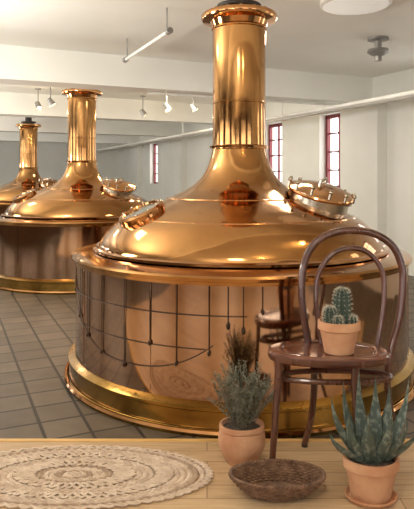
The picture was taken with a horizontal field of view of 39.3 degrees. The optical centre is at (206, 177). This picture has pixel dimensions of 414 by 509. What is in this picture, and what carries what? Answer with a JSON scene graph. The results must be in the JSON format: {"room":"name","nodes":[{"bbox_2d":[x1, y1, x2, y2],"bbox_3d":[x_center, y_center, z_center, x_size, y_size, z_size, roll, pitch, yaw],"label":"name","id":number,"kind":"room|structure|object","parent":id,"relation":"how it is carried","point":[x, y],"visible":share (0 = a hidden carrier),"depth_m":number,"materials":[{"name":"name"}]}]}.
{"room":"processing plant","nodes":[
{"label":"processing plant","id":0,"kind":"room"},
{"bbox_2d":[0,141,118,185],"bbox_3d":[-6.704,-0.065,15.790,9.333,2.310,0.300,0,0,-24],"label":"wall","id":1,"kind":"structure","parent":0,"point":[52,157],"depth_m":16.64,"materials":[{"name":"paint"}]},
{"bbox_2d":[96,90,413,150],"bbox_3d":[-0.435,-0.798,9.618,0.044,0.221,15.900,0,0,-24],"label":"pipe","id":2,"kind":"object","parent":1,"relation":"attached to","point":[407,93],"visible":0.7,"depth_m":6.18,"materials":[{"name":"white metal"}]},
{"bbox_2d":[0,0,413,103],"bbox_3d":[-2.538,-1.295,6.534,9.333,0.150,20.600,0,0,-24],"label":"ceiling","id":3,"kind":"structure","parent":0,"point":[304,37],"depth_m":4.90,"materials":[{"name":"paint"}]},
{"bbox_2d":[35,88,42,109],"bbox_3d":[-2.296,-1.070,7.892,0.121,0.299,0.092,0,0,28],"label":"track spotlight","id":4,"kind":"object","parent":3,"relation":"hanging from","point":[38,105],"visible":1,"depth_m":7.89,"materials":[{"name":"grey metal"}]},
{"bbox_2d":[47,87,55,106],"bbox_3d":[-2.043,-1.075,7.601,0.122,0.289,0.093,0,0,0],"label":"track spotlight","id":5,"kind":"object","parent":3,"relation":"hanging from","point":[50,101],"visible":0.85,"depth_m":7.57,"materials":[{"name":"grey metal"}]},
{"bbox_2d":[139,95,146,116],"bbox_3d":[-0.943,-1.060,8.597,0.121,0.319,0.092,0,0,0],"label":"track spotlight","id":6,"kind":"object","parent":3,"relation":"hanging from","point":[143,113],"visible":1,"depth_m":8.57,"materials":[{"name":"grey metal"}]},
{"bbox_2d":[122,7,172,62],"bbox_3d":[-0.492,-1.118,4.603,0.048,0.201,1.140,0,0,-24],"label":"light","id":7,"kind":"object","parent":3,"relation":"attached to","point":[168,30],"visible":1,"depth_m":4.44,"materials":[{"name":"grey metal"}]},
{"bbox_2d":[163,96,170,111],"bbox_3d":[-0.545,-1.060,7.893,0.121,0.319,0.092,0,0,23],"label":"track spotlight","id":8,"kind":"object","parent":3,"relation":"hanging from","point":[166,106],"visible":0.91,"depth_m":7.88,"materials":[{"name":"grey metal"}]},
{"bbox_2d":[190,97,197,111],"bbox_3d":[-0.183,-1.075,8.193,0.120,0.289,0.098,0,0,0],"label":"track spotlight","id":9,"kind":"object","parent":3,"relation":"hanging from","point":[194,108],"visible":0.87,"depth_m":8.17,"materials":[{"name":"grey metal"}]},
{"bbox_2d":[320,0,391,14],"bbox_3d":[1.020,-1.190,3.980,0.480,0.059,0.480,0,0,0],"label":"lamp","id":10,"kind":"object","parent":3,"relation":"attached to","point":[340,7],"visible":1,"depth_m":3.95,"materials":[{"name":"white"}]},
{"bbox_2d":[367,35,388,61],"bbox_3d":[1.490,-1.117,5.050,0.190,0.204,0.190,0,0,0],"label":"sprinkler head","id":11,"kind":"object","parent":3,"relation":"attached to","point":[378,51],"visible":1,"depth_m":5.01},
{"bbox_2d":[0,275,413,508],"bbox_3d":[-2.538,1.155,6.534,9.333,0.150,20.600,0,0,-24],"label":"floor","id":12,"kind":"structure","parent":0,"point":[37,331],"depth_m":2.53,"materials":[{"name":"tile"}]},
{"bbox_2d":[0,117,57,214],"bbox_3d":[-3.200,-0.064,10.400,2.000,2.308,2.000,0,0,0],"label":"kettle","id":13,"kind":"object","parent":12,"relation":"on","point":[28,177],"visible":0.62,"depth_m":10.24,"materials":[{"name":"gold metal"}]},
{"bbox_2d":[0,88,146,294],"bbox_3d":[-1.380,-0.064,6.400,2.000,2.308,2.000,0,0,0],"label":"kettle","id":14,"kind":"object","parent":12,"relation":"on","point":[40,231],"visible":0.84,"depth_m":5.67,"materials":[{"name":"gold metal"}]},
{"bbox_2d":[0,445,213,508],"bbox_3d":[-0.480,1.074,2.105,1.013,0.011,0.458,0,0,0],"label":"jute rug","id":15,"kind":"object","parent":12,"relation":"on","point":[166,467],"visible":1,"depth_m":2.08,"materials":[{"name":"fabric"}]},
{"bbox_2d":[0,439,409,441],"bbox_3d":[0.000,1.083,2.385,5.200,0.014,0.020,0,0,0],"label":"trim","id":16,"kind":"structure","parent":12,"relation":"on","point":[1,440],"depth_m":2.38,"materials":[{"name":"brown wood"}]},
{"bbox_2d":[63,0,413,438],"bbox_3d":[0.188,-0.064,3.400,2.000,2.308,2.000,0,0,0],"label":"kettle","id":17,"kind":"object","parent":12,"relation":"on","point":[202,276],"visible":0.92,"depth_m":2.68,"materials":[{"name":"gold metal"}]},
{"bbox_2d":[207,359,273,467],"bbox_3d":[0.133,0.883,2.203,0.276,0.393,0.178,0,0,0],"label":"potted plant","id":18,"kind":"object","parent":12,"relation":"on","point":[241,436],"visible":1,"depth_m":2.17,"materials":[{"name":"plant"}]},
{"bbox_2d":[228,459,325,501],"bbox_3d":[0.240,1.041,1.985,0.340,0.073,0.207,0,0,0],"label":"wicker basket","id":19,"kind":"object","parent":12,"relation":"on","point":[277,490],"visible":1,"depth_m":2.02,"materials":[{"name":"brown wicker"}]},
{"bbox_2d":[268,226,406,463],"bbox_3d":[0.514,0.638,2.224,0.578,0.883,0.293,0,0,0],"label":"bentwood chair","id":20,"kind":"object","parent":12,"relation":"on","point":[307,352],"visible":0.93,"depth_m":2.27,"materials":[{"name":"brown wood"}]},
{"bbox_2d":[318,285,360,355],"bbox_3d":[0.493,0.525,2.165,0.158,0.248,0.134,0,0,3],"label":"potted cactus","id":21,"kind":"object","parent":20,"relation":"on","point":[339,328],"visible":1,"depth_m":2.13,"materials":[{"name":"ceramic"}]},
{"bbox_2d":[330,374,413,508],"bbox_3d":[0.553,0.875,1.955,0.299,0.410,0.160,0,0,0],"label":"aloe","id":22,"kind":"object","parent":12,"relation":"on","point":[371,461],"visible":1,"depth_m":1.92,"materials":[{"name":"plant"}]},
{"bbox_2d":[119,68,413,275],"bbox_3d":[1.544,-0.065,8.371,0.221,2.310,20.000,0,0,-24],"label":"wall","id":23,"kind":"structure","parent":0,"point":[303,139],"depth_m":8.15,"materials":[{"name":"paint"}]},
{"bbox_2d":[0,132,139,143],"bbox_3d":[-5.846,-1.065,13.884,8.733,0.310,0.320,0,0,-24],"label":"beam","id":24,"kind":"structure","parent":23,"relation":"attached to","point":[4,136],"depth_m":14.70,"materials":[{"name":"white paint"}]},
{"bbox_2d":[0,116,181,136],"bbox_3d":[-4.574,-1.065,11.057,8.733,0.310,0.320,0,0,-24],"label":"beam","id":25,"kind":"structure","parent":23,"relation":"attached to","point":[7,123],"depth_m":12.04,"materials":[{"name":"white paint"}]},
{"bbox_2d":[0,92,212,124],"bbox_3d":[-3.302,-1.065,8.230,8.733,0.310,0.320,0,0,-24],"label":"beam","id":26,"kind":"structure","parent":23,"relation":"attached to","point":[11,104],"depth_m":8.92,"materials":[{"name":"white paint"}]},
{"bbox_2d":[130,145,142,196],"bbox_3d":[-1.903,0.090,15.592,0.140,2.000,0.700,0,0,-24],"label":"pilaster","id":27,"kind":"object","parent":23,"relation":"attached to","point":[136,152],"depth_m":15.30,"materials":[{"name":"white paint"}]},
{"bbox_2d":[154,144,156,183],"bbox_3d":[-1.221,-0.360,14.551,0.050,1.010,0.570,0,0,-24],"label":"window","id":28,"kind":"structure","parent":23,"relation":"in","point":[155,145],"depth_m":14.76,"materials":[{"name":"red paint"}]},
{"bbox_2d":[170,137,186,196],"bbox_3d":[-0.631,0.090,12.765,0.140,2.000,0.700,0,0,-24],"label":"pilaster","id":29,"kind":"object","parent":23,"relation":"attached to","point":[178,147],"depth_m":12.57,"materials":[{"name":"white paint"}]},
{"bbox_2d":[0,45,371,103],"bbox_3d":[-2.034,-1.065,5.412,8.733,0.310,0.320,0,0,-24],"label":"beam","id":30,"kind":"structure","parent":23,"relation":"attached to","point":[19,65],"depth_m":5.88,"materials":[{"name":"white paint"}]},
{"bbox_2d":[148,91,336,105],"bbox_3d":[0.612,-0.885,6.526,2.673,0.047,0.028,0,0,-24],"label":"track light rail","id":31,"kind":"object","parent":23,"relation":"attached to","point":[149,93],"visible":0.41,"depth_m":6.26,"materials":[{"name":"white metal"}]},
{"bbox_2d":[269,123,281,179],"bbox_3d":[1.151,-0.360,9.280,0.050,1.010,0.570,0,0,-24],"label":"window","id":32,"kind":"structure","parent":23,"relation":"in","point":[271,127],"depth_m":9.42,"materials":[{"name":"red paint"}]},
{"bbox_2d":[326,114,339,187],"bbox_3d":[1.796,-0.360,7.848,0.050,1.010,0.570,0,0,-24],"label":"window","id":33,"kind":"structure","parent":23,"relation":"in","point":[329,117],"depth_m":8.06,"materials":[{"name":"red paint"}]},
{"bbox_2d":[340,103,386,244],"bbox_3d":[1.909,0.090,7.121,0.140,2.000,0.700,0,0,-24],"label":"pilaster","id":34,"kind":"object","parent":23,"relation":"attached to","point":[363,131],"depth_m":6.95,"materials":[{"name":"white paint"}]}
]}

